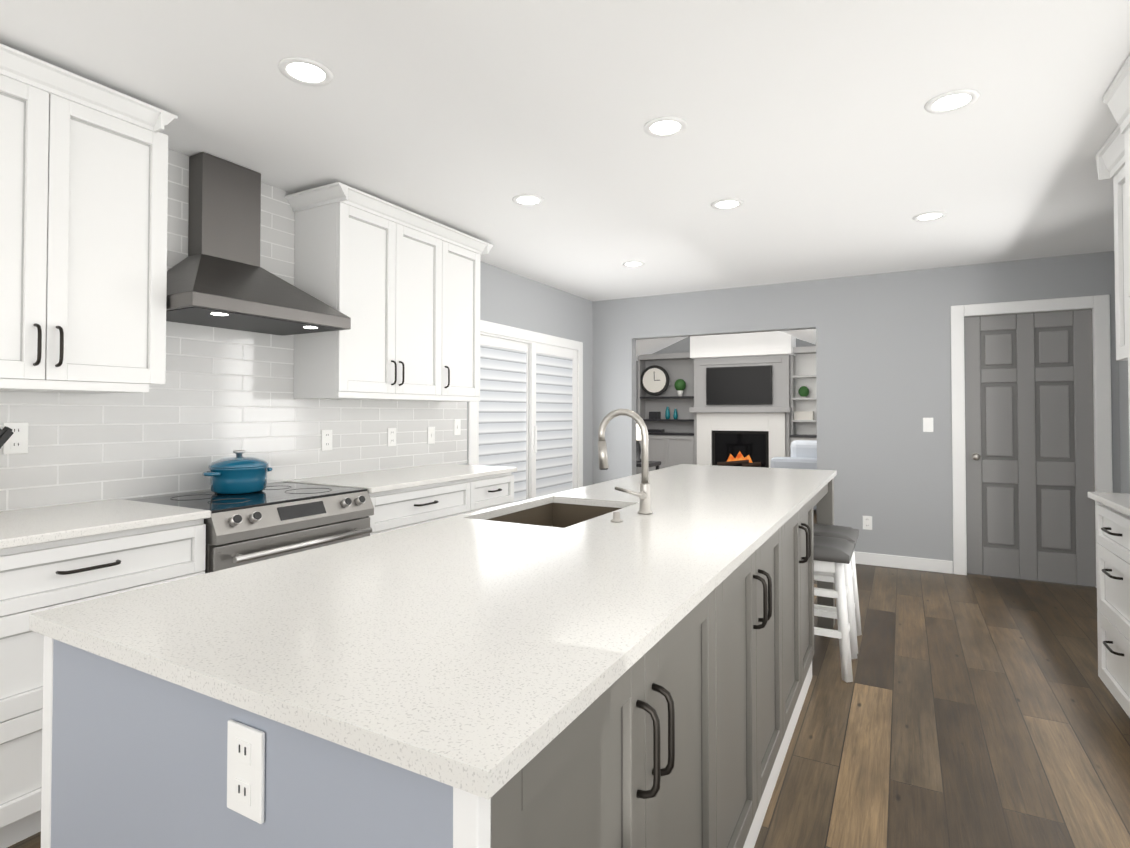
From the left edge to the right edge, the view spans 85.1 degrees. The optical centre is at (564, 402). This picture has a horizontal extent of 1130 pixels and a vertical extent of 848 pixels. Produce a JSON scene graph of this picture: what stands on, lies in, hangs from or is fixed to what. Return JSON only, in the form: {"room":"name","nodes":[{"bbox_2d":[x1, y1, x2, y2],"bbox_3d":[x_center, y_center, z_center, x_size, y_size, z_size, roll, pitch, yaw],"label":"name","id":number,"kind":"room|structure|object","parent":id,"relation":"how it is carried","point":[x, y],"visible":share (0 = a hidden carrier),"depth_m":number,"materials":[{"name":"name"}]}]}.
{"room":"kitchen","nodes":[
{"label":"kitchen","id":0,"kind":"room"},
{"bbox_2d":[460,261,592,486],"bbox_3d":[-1.892,0.096,2.580,0.120,2.440,9.080,-1,-1,29],"label":"wall","id":1,"kind":"structure","parent":0,"point":[508,298],"depth_m":5.61,"materials":[{"name":"grey paint"}]},
{"bbox_2d":[0,63,167,390],"bbox_3d":[-1.885,-0.563,2.104,0.342,0.980,0.817,-1,-1,29],"label":"upper cabinet","id":2,"kind":"object","parent":1,"relation":"attached to","point":[83,217],"depth_m":2.14,"materials":[{"name":"white wood"}]},
{"bbox_2d":[0,149,466,510],"bbox_3d":[-1.865,-0.355,2.504,0.006,1.539,4.720,-1,-1,29],"label":"tile backsplash","id":3,"kind":"structure","parent":1,"relation":"attached to","point":[221,393],"depth_m":2.85,"materials":[{"name":"white tile"}]},
{"bbox_2d":[3,422,27,454],"bbox_3d":[-1.997,0.130,2.237,0.008,0.115,0.072,-1,-1,29],"label":"outlet","id":4,"kind":"object","parent":3,"relation":"attached to","point":[16,442],"visible":0.92,"depth_m":2.24,"materials":[{"name":"white plastic"}]},
{"bbox_2d":[321,430,331,450],"bbox_3d":[-1.333,0.210,3.446,0.008,0.115,0.072,-1,-1,29],"label":"outlet","id":5,"kind":"object","parent":3,"relation":"attached to","point":[326,439],"visible":1,"depth_m":3.44,"materials":[{"name":"white plastic"}]},
{"bbox_2d":[387,428,395,445],"bbox_3d":[-1.092,0.218,3.884,0.008,0.115,0.072,-1,-1,29],"label":"outlet","id":6,"kind":"object","parent":3,"relation":"attached to","point":[391,438],"visible":1,"depth_m":3.88,"materials":[{"name":"white plastic"}]},
{"bbox_2d":[427,427,434,443],"bbox_3d":[-0.913,0.224,4.208,0.012,0.115,0.072,-1,-1,29],"label":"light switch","id":7,"kind":"object","parent":3,"relation":"attached to","point":[431,435],"visible":1,"depth_m":4.20,"materials":[{"name":"white plastic"}]},
{"bbox_2d":[454,419,460,434],"bbox_3d":[-0.778,0.178,4.454,0.012,0.115,0.072,-1,-1,29],"label":"light switch","id":8,"kind":"object","parent":3,"relation":"attached to","point":[457,426],"visible":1,"depth_m":4.45,"materials":[{"name":"white plastic"}]},
{"bbox_2d":[166,152,350,335],"bbox_3d":[-1.434,-0.735,2.765,0.500,0.767,0.756,-1,-1,29],"label":"range hood","id":9,"kind":"object","parent":1,"relation":"attached to","point":[218,277],"visible":0.88,"depth_m":2.77,"materials":[{"name":"grey metal"}]},
{"bbox_2d":[291,194,452,397],"bbox_3d":[-1.085,-0.538,3.561,0.342,0.980,0.849,-1,-1,29],"label":"upper cabinet","id":10,"kind":"object","parent":1,"relation":"attached to","point":[399,286],"depth_m":3.32,"materials":[{"name":"white wood"}]},
{"bbox_2d":[453,238,484,397],"bbox_3d":[-0.828,-0.530,4.029,0.342,0.980,0.454,-1,-1,29],"label":"upper cabinet","id":11,"kind":"object","parent":1,"relation":"attached to","point":[466,258],"depth_m":4.03,"materials":[{"name":"white wood"}]},
{"bbox_2d":[468,320,582,487],"bbox_3d":[-0.272,0.371,5.382,0.018,1.985,1.850,-1,-1,29],"label":"door frame","id":12,"kind":"structure","parent":1,"relation":"attached to","point":[504,330],"depth_m":5.37,"materials":[{"name":"white wood"}]},
{"bbox_2d":[476,332,577,501],"bbox_3d":[-0.321,0.414,5.409,0.144,1.900,1.680,-1,-1,29],"label":"shutters","id":13,"kind":"object","parent":1,"relation":"in","point":[527,419],"depth_m":5.37,"materials":[{"name":"white wood"}]},
{"bbox_2d":[0,0,1129,301],"bbox_3d":[0.002,-1.192,1.562,4.440,0.100,9.080,-1,-1,29],"label":"ceiling","id":14,"kind":"structure","parent":0,"point":[818,140],"depth_m":2.42,"materials":[{"name":"white paint"}]},
{"bbox_2d":[278,57,333,85],"bbox_3d":[-0.886,-1.130,2.106,0.176,0.004,0.176,-1,-1,29],"label":"recessed light","id":15,"kind":"object","parent":14,"relation":"in","point":[305,71],"visible":1,"depth_m":2.10,"materials":[{"name":"white"}]},
{"bbox_2d":[512,194,543,205],"bbox_3d":[-0.202,-1.108,3.373,0.176,0.004,0.176,-1,-1,29],"label":"recessed light","id":16,"kind":"object","parent":14,"relation":"in","point":[528,200],"visible":1,"depth_m":3.37,"materials":[{"name":"white plastic"}]},
{"bbox_2d":[622,261,643,266],"bbox_3d":[0.534,-1.083,4.816,0.176,0.004,0.176,-1,-1,29],"label":"recessed light","id":17,"kind":"object","parent":14,"relation":"in","point":[633,264],"visible":0.96,"depth_m":4.82,"materials":[{"name":"white plastic"}]},
{"bbox_2d":[644,117,686,136],"bbox_3d":[0.410,-1.123,2.512,0.176,0.004,0.176,-1,-1,29],"label":"recessed light","id":18,"kind":"object","parent":14,"relation":"in","point":[665,126],"visible":1,"depth_m":2.50,"materials":[{"name":"white"}]},
{"bbox_2d":[711,198,743,209],"bbox_3d":[0.906,-1.107,3.437,0.176,0.004,0.176,-1,-1,29],"label":"recessed light","id":19,"kind":"object","parent":14,"relation":"in","point":[726,204],"visible":1,"depth_m":3.43,"materials":[{"name":"white plastic"}]},
{"bbox_2d":[913,211,946,220],"bbox_3d":[2.163,-1.103,3.648,0.176,0.004,0.176,-1,-1,29],"label":"recessed light","id":20,"kind":"object","parent":14,"relation":"in","point":[930,216],"visible":1,"depth_m":3.64,"materials":[{"name":"white plastic"}]},
{"bbox_2d":[924,89,979,113],"bbox_3d":[1.449,-1.127,2.307,0.176,0.004,0.176,-1,-1,29],"label":"recessed light","id":21,"kind":"object","parent":14,"relation":"in","point":[952,101],"visible":1,"depth_m":2.30,"materials":[{"name":"white plastic"}]},
{"bbox_2d":[7,510,1129,847],"bbox_3d":[0.202,1.401,4.636,7.090,0.100,14.740,-1,-1,29],"label":"floor","id":22,"kind":"structure","parent":0,"point":[973,710],"depth_m":2.47,"materials":[{"name":"brown wood"}]},
{"bbox_2d":[0,519,205,847],"bbox_3d":[-1.748,0.860,2.052,0.622,0.893,0.738,-1,-1,29],"label":"base cabinet","id":23,"kind":"object","parent":22,"relation":"on","point":[55,556],"depth_m":1.81,"materials":[{"name":"white wood"}]},
{"bbox_2d":[0,499,210,550],"bbox_3d":[-2.089,0.389,1.409,0.639,0.027,2.208,-1,-1,29],"label":"countertop","id":24,"kind":"structure","parent":23,"relation":"on","point":[29,527],"depth_m":2.05,"materials":[{"name":"white stone"}]},
{"bbox_2d":[0,426,12,447],"bbox_3d":[-1.960,0.232,1.974,0.110,0.305,0.290,-1,-1,29],"label":"knife block","id":25,"kind":"object","parent":24,"relation":"on","point":[6,433],"visible":1,"depth_m":2.06,"materials":[{"name":"black wood"}]},
{"bbox_2d":[124,482,373,573],"bbox_3d":[-1.343,0.859,2.688,0.701,0.916,0.754,-1,-1,29],"label":"range","id":26,"kind":"object","parent":22,"relation":"on","point":[274,520],"visible":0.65,"depth_m":2.51,"materials":[{"name":"silver metal"}]},
{"bbox_2d":[202,450,272,494],"bbox_3d":[-1.472,0.308,2.779,0.242,0.189,0.316,-1,-1,29],"label":"pot","id":27,"kind":"object","parent":26,"relation":"on","point":[238,473],"visible":1,"depth_m":2.69,"materials":[{"name":"blue ceramic"}]},
{"bbox_2d":[283,463,516,535],"bbox_3d":[-0.886,0.873,3.585,0.658,0.920,1.247,-1,-1,29],"label":"base cabinet","id":28,"kind":"object","parent":22,"relation":"on","point":[404,497],"visible":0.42,"depth_m":3.37,"materials":[{"name":"white"}]},
{"bbox_2d":[41,476,834,847],"bbox_3d":[0.365,0.866,2.389,0.988,0.893,3.540,-1,-1,29],"label":"kitchen island","id":29,"kind":"object","parent":22,"relation":"on","point":[686,744],"depth_m":0.98,"materials":[{"name":"grey"}]},
{"bbox_2d":[227,719,264,823],"bbox_3d":[-0.417,0.480,0.801,0.072,0.115,0.008,-1,-1,29],"label":"outlet","id":30,"kind":"object","parent":29,"relation":"attached to","point":[245,770],"visible":1,"depth_m":0.80,"materials":[{"name":"white plastic"}]},
{"bbox_2d":[29,464,836,803],"bbox_3d":[0.365,0.406,2.423,0.982,0.027,3.615,-1,-1,29],"label":"island countertop","id":31,"kind":"structure","parent":29,"relation":"on","point":[440,652],"depth_m":1.06,"materials":[{"name":"white stone"}]},
{"bbox_2d":[610,511,622,521],"bbox_3d":[0.167,0.369,1.992,0.040,0.032,0.040,-1,-1,29],"label":"soap dispenser","id":32,"kind":"object","parent":31,"relation":"on","point":[616,516],"visible":1,"depth_m":1.98,"materials":[{"name":"silver metal"}]},
{"bbox_2d":[598,409,652,513],"bbox_3d":[0.211,0.205,2.194,0.209,0.367,0.063,-1,-1,29],"label":"faucet","id":33,"kind":"object","parent":31,"relation":"on","point":[644,495],"visible":1,"depth_m":2.16,"materials":[{"name":"silver metal"}]},
{"bbox_2d":[636,461,660,469],"bbox_3d":[1.003,1.117,8.480,0.500,0.600,0.500,-1,-1,29],"label":"side table","id":34,"kind":"object","parent":22,"relation":"on","point":[653,463],"visible":0.06,"depth_m":8.37,"materials":[{"name":"grey"}]},
{"bbox_2d":[636,424,648,461],"bbox_3d":[1.003,0.556,8.490,0.300,0.520,0.295,-1,-1,29],"label":"table lamp","id":35,"kind":"object","parent":34,"relation":"on","point":[638,447],"visible":0.48,"depth_m":8.44,"materials":[{"name":"grey"}]},
{"bbox_2d":[637,352,693,473],"bbox_3d":[1.970,0.273,11.723,1.148,2.400,0.409,-1,-1,29],"label":"built-in shelf","id":36,"kind":"object","parent":22,"relation":"on","point":[667,416],"visible":0.65,"depth_m":11.73,"materials":[{"name":"grey wood"}]},
{"bbox_2d":[641,365,668,394],"bbox_3d":[1.719,-0.425,11.806,0.580,0.580,0.048,-1,-1,29],"label":"wall clock","id":37,"kind":"object","parent":36,"relation":"attached to","point":[654,379],"visible":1,"depth_m":11.78,"materials":[{"name":"black"}]},
{"bbox_2d":[689,354,791,467],"bbox_3d":[3.150,0.325,10.960,1.730,2.270,0.609,-1,-1,29],"label":"fireplace","id":38,"kind":"object","parent":22,"relation":"on","point":[744,435],"visible":0.67,"depth_m":10.76,"materials":[{"name":"stone"},{"name":"painted wood"},{"name":"metal"}]},
{"bbox_2d":[706,365,771,404],"bbox_3d":[3.052,-0.297,10.823,1.140,0.670,0.060,-1,-1,29],"label":"screen","id":39,"kind":"object","parent":38,"relation":"attached to","point":[745,385],"visible":1,"depth_m":10.79,"materials":[{"name":"black"}]},
{"bbox_2d":[770,440,816,509],"bbox_3d":[3.622,0.938,7.912,1.740,0.940,0.920,-1,-1,29],"label":"sofa","id":40,"kind":"object","parent":22,"relation":"on","point":[803,454],"visible":0.15,"depth_m":7.86,"materials":[{"name":"grey fabric"}]},
{"bbox_2d":[790,346,816,456],"bbox_3d":[4.273,0.252,10.459,0.798,2.400,0.409,-1,-1,29],"label":"built-in shelf","id":41,"kind":"object","parent":22,"relation":"on","point":[803,400],"visible":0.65,"depth_m":10.64,"materials":[{"name":"grey wood"}]},
{"bbox_2d":[814,536,856,682],"bbox_3d":[1.286,1.016,3.135,0.348,0.621,0.364,-1,-1,29],"label":"stool","id":42,"kind":"object","parent":22,"relation":"on","point":[832,555],"visible":0.46,"depth_m":2.97,"materials":[{"name":"white wood"}]},
{"bbox_2d":[813,524,861,653],"bbox_3d":[1.471,1.022,3.473,0.348,0.621,0.364,-1,-1,29],"label":"stool","id":43,"kind":"object","parent":22,"relation":"on","point":[843,532],"visible":0.35,"depth_m":3.46,"materials":[{"name":"white wood"}]},
{"bbox_2d":[1088,492,1129,717],"bbox_3d":[2.467,0.851,2.332,0.648,0.920,0.617,-1,-1,29],"label":"base cabinet","id":44,"kind":"object","parent":22,"relation":"on","point":[1113,560],"visible":1,"depth_m":2.52,"materials":[{"name":"painted wood"},{"name":"dark bronze"}]},
{"bbox_2d":[1103,55,1129,455],"bbox_3d":[1.909,0.076,1.383,0.700,2.438,1.600,-1,-1,29],"label":"pantry","id":45,"kind":"object","parent":22,"relation":"on","point":[1116,98],"visible":1,"depth_m":2.21,"materials":[{"name":"white wood"}]},
{"bbox_2d":[636,329,815,360],"bbox_3d":[1.927,-1.021,8.911,6.040,1.368,5.660,-1,-1,29],"label":"ceiling","id":46,"kind":"structure","parent":0,"point":[647,346],"depth_m":11.24,"materials":[{"name":"white paint"}]},
{"bbox_2d":[593,251,1120,573],"bbox_3d":[0.996,-0.324,6.113,7.090,3.400,0.120,-1,-1,29],"label":"wall","id":47,"kind":"structure","parent":0,"point":[883,365],"depth_m":5.16,"materials":[{"name":"grey paint"}]},
{"bbox_2d":[690,331,795,358],"bbox_3d":[3.169,-1.301,11.023,1.750,0.976,0.529,-1,-1,29],"label":"soffit beam","id":48,"kind":"structure","parent":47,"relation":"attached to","point":[751,344],"depth_m":10.76,"materials":[{"name":"white paint"}]},
{"bbox_2d":[863,516,871,529],"bbox_3d":[2.540,1.010,5.168,0.072,0.115,0.008,-1,-1,29],"label":"outlet","id":49,"kind":"object","parent":47,"relation":"attached to","point":[867,522],"visible":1,"depth_m":5.17,"materials":[{"name":"white plastic"}]},
{"bbox_2d":[854,551,952,573],"bbox_3d":[2.632,1.309,5.110,0.996,0.100,0.013,-1,-1,29],"label":"baseboard","id":50,"kind":"structure","parent":47,"relation":"attached to","point":[915,563],"depth_m":5.02,"materials":[{"name":"white wood"}]},
{"bbox_2d":[923,418,932,431],"bbox_3d":[2.931,0.180,4.965,0.072,0.115,0.012,-1,-1,29],"label":"light switch","id":51,"kind":"object","parent":47,"relation":"attached to","point":[927,424],"visible":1,"depth_m":4.96,"materials":[{"name":"white plastic"}]},
{"bbox_2d":[964,309,1095,585],"bbox_3d":[3.508,0.330,4.666,0.794,2.028,0.108,-1,-1,29],"label":"door","id":52,"kind":"structure","parent":47,"relation":"in","point":[1029,444],"depth_m":4.67,"materials":[{"name":"grey wood"}]},
{"bbox_2d":[951,295,1112,587],"bbox_3d":[3.527,0.290,4.702,0.972,2.125,0.138,-1,-1,29],"label":"door frame","id":53,"kind":"structure","parent":47,"relation":"attached to","point":[1099,305],"depth_m":4.65,"materials":[{"name":"white wood"}]},
{"bbox_2d":[1119,360,1129,493],"bbox_3d":[1.866,0.059,0.448,0.120,2.440,8.960,-1,-1,29],"label":"wall","id":54,"kind":"structure","parent":0,"point":[1124,429],"depth_m":4.31,"materials":[{"name":"grey paint"}]},
{"bbox_2d":[1095,125,1127,360],"bbox_3d":[2.503,-0.657,2.355,0.583,0.938,0.647,-1,-1,29],"label":"upper cabinet","id":55,"kind":"object","parent":54,"relation":"attached to","point":[1110,158],"visible":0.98,"depth_m":2.65,"materials":[{"name":"white wood"}]}
]}

